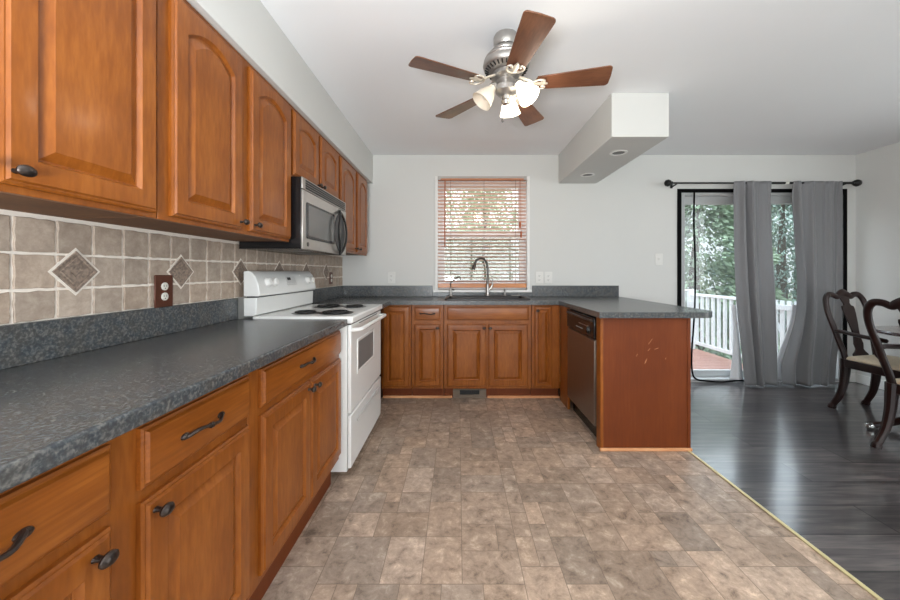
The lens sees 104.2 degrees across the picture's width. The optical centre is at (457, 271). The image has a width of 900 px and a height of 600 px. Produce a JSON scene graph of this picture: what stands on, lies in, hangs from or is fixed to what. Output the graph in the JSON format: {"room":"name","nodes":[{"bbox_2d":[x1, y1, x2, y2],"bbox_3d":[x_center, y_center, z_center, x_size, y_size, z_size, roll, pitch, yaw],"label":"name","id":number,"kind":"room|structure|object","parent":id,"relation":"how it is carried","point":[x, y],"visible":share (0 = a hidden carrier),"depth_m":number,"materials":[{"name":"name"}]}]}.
{"room":"kitchen","nodes":[
{"label":"kitchen","id":0,"kind":"room"},
{"bbox_2d":[0,241,341,325],"bbox_3d":[-1.310,-0.013,0.370,0.140,2.476,7.020,0,0,0],"label":"wall","id":1,"kind":"structure","parent":0,"point":[240,299],"depth_m":2.00,"materials":[{"name":"paint"}]},
{"bbox_2d":[0,0,155,218],"bbox_3d":[-1.062,-0.553,0.699,0.351,0.775,0.785,0,0,0],"label":"upper cabinet","id":2,"kind":"object","parent":1,"relation":"attached to","point":[78,77],"visible":1,"depth_m":0.86,"materials":[{"name":"brown wood"}]},
{"bbox_2d":[0,209,342,324],"bbox_3d":[-1.234,-0.013,1.926,0.012,0.315,3.624,0,0,0],"label":"tile backsplash","id":3,"kind":"structure","parent":1,"relation":"attached to","point":[51,267],"depth_m":1.23,"materials":[{"name":"tile"}]},
{"bbox_2d":[154,275,172,307],"bbox_3d":[-1.225,0.081,1.460,0.010,0.137,0.090,0,0,0],"label":"wall outlet","id":4,"kind":"object","parent":3,"relation":"attached to","point":[163,284],"visible":1,"depth_m":1.45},
{"bbox_2d":[161,292,168,299],"bbox_3d":[-1.222,0.102,1.460,0.004,0.033,0.033,0,0,0],"label":"socket","id":5,"kind":"object","parent":4,"relation":"attached to","point":[164,295],"depth_m":1.46,"materials":[{"name":"white plastic"}]},
{"bbox_2d":[161,282,168,289],"bbox_3d":[-1.222,0.060,1.460,0.004,0.033,0.033,0,0,0],"label":"socket","id":6,"kind":"object","parent":4,"relation":"attached to","point":[164,285],"depth_m":1.46,"materials":[{"name":"white plastic"}]},
{"bbox_2d":[329,272,332,283],"bbox_3d":[-1.225,0.060,3.385,0.010,0.116,0.076,0,0,0],"label":"wall outlet","id":7,"kind":"object","parent":3,"relation":"attached to","point":[330,273],"visible":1,"depth_m":3.37,"materials":[{"name":"plastic"}]},
{"bbox_2d":[63,0,290,241],"bbox_3d":[-1.062,-0.553,1.522,0.351,0.775,0.854,0,0,0],"label":"upper cabinet","id":8,"kind":"object","parent":1,"relation":"attached to","point":[223,131],"visible":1,"depth_m":1.33,"materials":[{"name":"brown wood"}]},
{"bbox_2d":[187,0,372,183],"bbox_3d":[-1.075,-1.097,0.370,0.330,0.308,6.740,0,0,0],"label":"soffit","id":9,"kind":"structure","parent":1,"relation":"attached to","point":[247,25],"depth_m":1.82,"materials":[{"name":"paint"}]},
{"bbox_2d":[289,104,337,197],"bbox_3d":[-1.062,-0.737,2.334,0.351,0.408,0.762,0,0,0],"label":"upper cabinet","id":10,"kind":"object","parent":1,"relation":"attached to","point":[313,158],"visible":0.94,"depth_m":2.21,"materials":[{"name":"brown wood"}]},
{"bbox_2d":[239,176,346,254],"bbox_3d":[-1.024,-0.329,2.336,0.403,0.413,0.757,0,0,0],"label":"microwave","id":11,"kind":"object","parent":10,"relation":"attached to","point":[318,218],"visible":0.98,"depth_m":2.10,"materials":[{"name":"silver metal"}]},
{"bbox_2d":[337,151,366,255],"bbox_3d":[-1.062,-0.553,3.159,0.351,0.775,0.880,0,0,0],"label":"upper cabinet","id":12,"kind":"object","parent":1,"relation":"attached to","point":[352,186],"visible":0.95,"depth_m":3.11,"materials":[{"name":"brown wood"}]},
{"bbox_2d":[260,0,899,154],"bbox_3d":[1.505,-1.311,0.370,5.770,0.120,7.020,0,0,0],"label":"ceiling","id":13,"kind":"structure","parent":0,"point":[740,77],"depth_m":2.12,"materials":[{"name":"paint"}]},
{"bbox_2d":[408,10,612,125],"bbox_3d":[0.269,-1.016,1.839,1.015,0.470,1.004,0,0,0],"label":"ceiling fan","id":14,"kind":"object","parent":13,"relation":"hanging from","point":[507,63],"visible":1,"depth_m":1.79,"materials":[{"name":"brown wood"}]},
{"bbox_2d":[261,382,899,599],"bbox_3d":[1.575,1.200,0.420,5.630,0.050,6.840,0,0,0],"label":"floor","id":15,"kind":"structure","parent":0,"point":[443,498],"depth_m":1.74,"materials":[{"name":"tile"}]},
{"bbox_2d":[0,375,248,599],"bbox_3d":[-0.922,0.738,0.656,0.631,0.875,0.871,0,0,0],"label":"base cabinet","id":16,"kind":"object","parent":15,"relation":"on","point":[158,510],"visible":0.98,"depth_m":0.73,"materials":[{"name":"brown wood"}]},
{"bbox_2d":[0,298,346,493],"bbox_3d":[-0.925,0.222,1.071,0.626,0.154,1.742,0,0,0],"label":"countertop","id":17,"kind":"structure","parent":16,"relation":"on","point":[70,387],"depth_m":0.96,"materials":[{"name":"laminate"}]},
{"bbox_2d":[246,330,340,599],"bbox_3d":[-0.922,0.738,1.518,0.631,0.875,0.843,0,0,0],"label":"base cabinet","id":18,"kind":"object","parent":15,"relation":"on","point":[293,420],"visible":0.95,"depth_m":1.34,"materials":[{"name":"brown wood"}]},
{"bbox_2d":[244,271,386,471],"bbox_3d":[-0.865,0.584,2.341,0.670,1.182,0.776,0,0,0],"label":"range","id":19,"kind":"object","parent":15,"relation":"on","point":[266,292],"visible":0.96,"depth_m":2.12,"materials":[{"name":"metal"}]},
{"bbox_2d":[253,304,381,323],"bbox_3d":[-0.869,0.269,2.341,0.562,0.040,0.776,0,0,0],"label":"cooktop","id":20,"kind":"object","parent":19,"relation":"in","point":[354,313],"depth_m":2.15,"materials":[{"name":"metal"}]},
{"bbox_2d":[379,309,382,397],"bbox_3d":[-0.975,0.738,3.239,0.526,0.874,0.953,0,0,0],"label":"carcass","id":21,"kind":"object","parent":15,"relation":"on","point":[381,309],"visible":0.07,"depth_m":3.26,"materials":[{"name":"brown wood"}]},
{"bbox_2d":[382,305,411,394],"bbox_3d":[-0.568,0.738,3.460,0.273,0.875,0.520,0,0,0],"label":"base cabinet","id":22,"kind":"object","parent":15,"relation":"on","point":[397,325],"visible":0.87,"depth_m":3.20,"materials":[{"name":"brown wood"}]},
{"bbox_2d":[412,305,443,394],"bbox_3d":[-0.280,0.738,3.443,0.294,0.875,0.553,0,0,0],"label":"base cabinet","id":23,"kind":"object","parent":15,"relation":"on","point":[427,320],"visible":0.94,"depth_m":3.20,"materials":[{"name":"brown wood"}]},
{"bbox_2d":[383,395,559,397],"bbox_3d":[0.125,1.164,3.264,1.650,0.022,0.017,0,0,0],"label":"trim","id":24,"kind":"structure","parent":15,"relation":"on","point":[384,396],"depth_m":3.25,"materials":[{"name":"brown wood"}]},
{"bbox_2d":[444,305,530,397],"bbox_3d":[0.272,0.738,3.443,0.802,0.875,0.553,0,0,0],"label":"base cabinet","id":25,"kind":"object","parent":15,"relation":"on","point":[488,347],"visible":0.97,"depth_m":3.20,"materials":[{"name":"brown wood"}]},
{"bbox_2d":[453,389,485,397],"bbox_3d":[0.108,1.131,3.264,0.310,0.083,0.012,0,0,0],"label":"floor register","id":26,"kind":"object","parent":25,"relation":"attached to","point":[457,393],"visible":0.88,"depth_m":3.26,"materials":[{"name":"beige metal"}]},
{"bbox_2d":[460,390,478,394],"bbox_3d":[0.108,1.121,3.267,0.184,0.043,0.008,0,0,0],"label":"grille","id":27,"kind":"object","parent":26,"relation":"attached to","point":[462,392],"depth_m":3.27,"materials":[{"name":"black metal"}]},
{"bbox_2d":[530,305,559,394],"bbox_3d":[0.807,0.738,3.443,0.260,0.875,0.553,0,0,0],"label":"base cabinet","id":28,"kind":"object","parent":15,"relation":"on","point":[545,319],"visible":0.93,"depth_m":3.21,"materials":[{"name":"brown wood"}]},
{"bbox_2d":[566,309,595,436],"bbox_3d":[1.206,0.741,2.688,0.591,0.868,0.594,0,0,0],"label":"dishwasher","id":29,"kind":"object","parent":15,"relation":"on","point":[581,326],"visible":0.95,"depth_m":2.62,"materials":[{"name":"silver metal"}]},
{"bbox_2d":[560,305,690,448],"bbox_3d":[1.235,0.738,3.004,0.594,0.875,1.404,0,0,0],"label":"base cabinet","id":30,"kind":"object","parent":15,"relation":"on","point":[643,365],"visible":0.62,"depth_m":2.31,"materials":[{"name":"brown wood"}]},
{"bbox_2d":[304,286,711,317],"bbox_3d":[0.236,0.222,3.001,2.948,0.154,1.474,0,0,0],"label":"countertop","id":31,"kind":"structure","parent":30,"relation":"on","point":[596,301],"depth_m":3.21,"materials":[{"name":"laminate"}]},
{"bbox_2d":[449,276,460,295],"bbox_3d":[-0.030,0.146,3.618,0.131,0.202,0.036,0,0,20],"label":"filter faucet","id":32,"kind":"object","parent":31,"relation":"on","point":[451,289],"visible":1,"depth_m":3.62,"materials":[{"name":"silver metal"}]},
{"bbox_2d":[471,257,492,295],"bbox_3d":[0.250,0.047,3.625,0.234,0.402,0.053,0,0,-14],"label":"kitchen faucet","id":33,"kind":"object","parent":31,"relation":"on","point":[488,288],"visible":1,"depth_m":3.63,"materials":[{"name":"silver metal"}]},
{"bbox_2d":[445,295,530,299],"bbox_3d":[0.280,0.346,3.487,0.810,0.199,0.425,0,0,0],"label":"sink","id":34,"kind":"object","parent":31,"relation":"in","point":[454,297],"visible":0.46,"depth_m":3.60,"materials":[{"name":"black"}]},
{"bbox_2d":[600,448,691,450],"bbox_3d":[1.232,1.165,2.296,0.605,0.020,0.017,0,0,0],"label":"trim","id":35,"kind":"structure","parent":15,"relation":"on","point":[601,449],"depth_m":2.29,"materials":[{"name":"brown wood"}]},
{"bbox_2d":[688,451,883,599],"bbox_3d":[1.512,1.172,-0.350,0.020,0.006,5.300,0,0,0],"label":"transition strip","id":36,"kind":"object","parent":15,"relation":"on","point":[791,530],"visible":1,"depth_m":1.55,"materials":[{"name":"beige wood"}]},
{"bbox_2d":[822,289,899,408],"bbox_3d":[3.478,0.665,2.826,0.582,1.029,0.622,0,0,-11],"label":"armchair","id":37,"kind":"object","parent":15,"relation":"on","point":[860,360],"visible":0.8,"depth_m":2.99,"materials":[{"name":"brown wood"}]},
{"bbox_2d":[863,298,899,449],"bbox_3d":[3.048,0.665,2.150,0.622,1.029,0.582,0,0,0],"label":"armchair","id":38,"kind":"object","parent":15,"relation":"on","point":[891,385],"visible":1,"depth_m":2.32,"materials":[{"name":"brown wood"}]},
{"bbox_2d":[864,326,899,428],"bbox_3d":[3.560,0.799,2.130,1.050,0.748,1.300,0,0,0],"label":"dining table","id":39,"kind":"object","parent":15,"relation":"on","point":[887,330],"visible":0.73,"depth_m":2.60,"materials":[{"name":"brown wood"}]},
{"bbox_2d":[342,155,855,372],"bbox_3d":[1.505,-0.038,3.810,5.490,2.426,0.140,0,0,0],"label":"wall","id":40,"kind":"structure","parent":0,"point":[610,231],"depth_m":3.74,"materials":[{"name":"paint"}]},
{"bbox_2d":[388,272,394,282],"bbox_3d":[-0.710,0.060,3.735,0.080,0.122,0.010,0,0,0],"label":"wall outlet","id":41,"kind":"object","parent":40,"relation":"attached to","point":[391,275],"visible":1,"depth_m":3.73,"materials":[{"name":"white plastic"}]},
{"bbox_2d":[433,176,531,291],"bbox_3d":[0.260,-0.402,3.795,1.050,1.237,0.170,0,0,0],"label":"window","id":42,"kind":"structure","parent":40,"relation":"in","point":[527,265],"depth_m":3.81,"materials":[{"name":"white plastic"}]},
{"bbox_2d":[438,176,526,287],"bbox_3d":[0.257,-0.425,3.738,0.946,1.185,0.083,0,0,0],"label":"window blind","id":43,"kind":"object","parent":42,"relation":"attached to","point":[440,178],"visible":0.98,"depth_m":3.74,"materials":[{"name":"brown wood"}]},
{"bbox_2d":[536,272,542,282],"bbox_3d":[0.870,0.060,3.735,0.080,0.122,0.010,0,0,0],"label":"wall outlet","id":44,"kind":"object","parent":40,"relation":"attached to","point":[539,275],"visible":1,"depth_m":3.73,"materials":[{"name":"white plastic"}]},
{"bbox_2d":[545,272,551,282],"bbox_3d":[0.965,0.060,3.735,0.080,0.122,0.010,0,0,0],"label":"wall outlet","id":45,"kind":"object","parent":40,"relation":"attached to","point":[548,275],"visible":1,"depth_m":3.73,"materials":[{"name":"white plastic"}]},
{"bbox_2d":[580,173,594,176],"bbox_3d":[1.260,-0.942,3.400,0.136,0.004,0.135,0,0,0],"label":"recessed light","id":46,"kind":"object","parent":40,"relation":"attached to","point":[585,174],"visible":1,"depth_m":3.40,"materials":[{"name":"silver metal"}]},
{"bbox_2d":[558,93,668,183],"bbox_3d":[1.274,-1.097,3.092,0.401,0.307,1.296,0,0,0],"label":"soffit","id":47,"kind":"structure","parent":40,"relation":"attached to","point":[635,123],"depth_m":2.57,"materials":[{"name":"paint"}]},
{"bbox_2d":[609,150,627,155],"bbox_3d":[1.270,-0.942,2.770,0.136,0.004,0.135,0,0,0],"label":"recessed light","id":48,"kind":"object","parent":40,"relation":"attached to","point":[617,152],"visible":1,"depth_m":2.76,"materials":[{"name":"silver metal"}]},
{"bbox_2d":[655,254,662,264],"bbox_3d":[2.145,-0.135,3.731,0.080,0.122,0.018,0,0,0],"label":"light switch","id":49,"kind":"object","parent":40,"relation":"attached to","point":[658,257],"visible":1,"depth_m":3.73,"materials":[{"name":"white plastic"}]},
{"bbox_2d":[682,193,841,381],"bbox_3d":[3.245,0.163,3.810,1.720,2.045,0.140,0,0,0],"label":"door","id":50,"kind":"structure","parent":40,"relation":"in","point":[687,198],"depth_m":3.79,"materials":[{"name":"white plastic"}]},
{"bbox_2d":[677,189,846,382],"bbox_3d":[3.245,0.144,3.716,1.810,2.062,0.042,0,0,0],"label":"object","id":51,"kind":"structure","parent":50,"relation":"attached to","point":[679,191],"depth_m":3.73,"materials":[{"name":"black metal"}]},
{"bbox_2d":[664,179,861,187],"bbox_3d":[3.158,-0.923,3.666,2.040,0.074,0.146,0,0,0],"label":"curtain rod","id":52,"kind":"object","parent":40,"relation":"attached to","point":[668,182],"visible":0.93,"depth_m":3.62,"materials":[{"name":"black metal"}]},
{"bbox_2d":[729,181,777,386],"bbox_3d":[3.064,0.116,3.610,0.446,2.106,0.122,0,0,14],"label":"curtain","id":53,"kind":"object","parent":52,"relation":"hanging from","point":[753,250],"visible":1,"depth_m":3.60,"materials":[{"name":"grey fabric"}]},
{"bbox_2d":[777,181,842,386],"bbox_3d":[3.640,0.115,3.619,0.637,2.104,0.139,0,0,0],"label":"curtain","id":54,"kind":"object","parent":52,"relation":"hanging from","point":[808,352],"visible":0.98,"depth_m":3.60,"materials":[{"name":"grey fabric"}]},
{"bbox_2d":[849,373,855,381],"bbox_3d":[2.978,1.127,3.733,2.516,0.095,0.014,0,0,0],"label":"baseboard","id":55,"kind":"structure","parent":40,"relation":"attached to","point":[852,375],"depth_m":3.73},
{"bbox_2d":[856,142,899,380],"bbox_3d":[4.320,-0.038,0.370,0.140,2.426,7.020,0,0,0],"label":"wall","id":56,"kind":"structure","parent":0,"point":[878,195],"depth_m":3.54,"materials":[{"name":"paint"}]},
{"bbox_2d":[855,373,884,389],"bbox_3d":[4.243,1.127,0.370,0.014,0.095,6.740,0,0,0],"label":"baseboard","id":57,"kind":"structure","parent":56,"relation":"attached to","point":[862,379],"depth_m":3.64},
{"label":"outside","id":58,"kind":"structure","parent":0,"visible":0},
{"bbox_2d":[701,291,792,354],"bbox_3d":[5.000,2.475,7.500,70.000,0.100,75.000,0,0,0],"label":"ground","id":59,"kind":"structure","parent":58,"point":[703,291],"depth_m":15.57,"materials":[{"name":"green plant"}]},
{"bbox_2d":[445,191,518,279],"bbox_3d":[2.140,-0.203,12.913,6.046,6.427,7.546,0,0,41],"label":"maple tree","id":60,"kind":"object","parent":59,"relation":"on","point":[446,265],"visible":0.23,"depth_m":11.22,"materials":[{"name":"green plant"}]},
{"bbox_2d":[685,208,721,310],"bbox_3d":[8.243,-0.644,14.180,4.731,6.824,5.566,0,0,23],"label":"maple tree","id":61,"kind":"object","parent":59,"relation":"on","point":[702,281],"visible":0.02,"depth_m":14.20,"materials":[{"name":"green plant"}]},
{"bbox_2d":[693,348,742,368],"bbox_3d":[2.630,1.850,4.912,2.660,1.150,2.023,0,0,0],"label":"deck","id":62,"kind":"object","parent":59,"relation":"on","point":[701,359],"visible":0.12,"depth_m":4.99,"materials":[{"name":"brown wood"}]},
{"bbox_2d":[687,289,741,357],"bbox_3d":[3.880,0.782,5.205,0.116,0.985,1.366,0,0,0],"label":"deck railing","id":63,"kind":"object","parent":62,"relation":"on","point":[690,292],"visible":0.4,"depth_m":5.31,"materials":[{"name":"white paint"}]},
{"bbox_2d":[776,300,795,354],"bbox_3d":[3.925,0.790,4.232,0.090,0.890,0.425,0,0,0],"label":"railing","id":64,"kind":"object","parent":62,"relation":"on","point":[782,307],"visible":0.22,"depth_m":4.23,"materials":[{"name":"white paint"}]},
{"bbox_2d":[685,205,793,363],"bbox_3d":[6.069,0.189,8.776,3.442,5.014,3.399,0,0,44],"label":"conifer tree","id":65,"kind":"object","parent":59,"relation":"on","point":[724,224],"visible":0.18,"depth_m":8.08,"materials":[{"name":"green plant"}]},
{"bbox_2d":[704,204,796,346],"bbox_3d":[9.198,-0.096,9.899,3.629,5.446,3.607,0,0,-41],"label":"spruce tree","id":66,"kind":"object","parent":59,"relation":"on","point":[782,271],"visible":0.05,"depth_m":9.82,"materials":[{"name":"green plant"}]},
{"bbox_2d":[724,204,796,304],"bbox_3d":[13.403,-0.768,13.794,4.852,6.912,4.778,0,0,0],"label":"conifer tree","id":67,"kind":"object","parent":59,"relation":"on","point":[773,217],"visible":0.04,"depth_m":13.63,"materials":[{"name":"green plant"}]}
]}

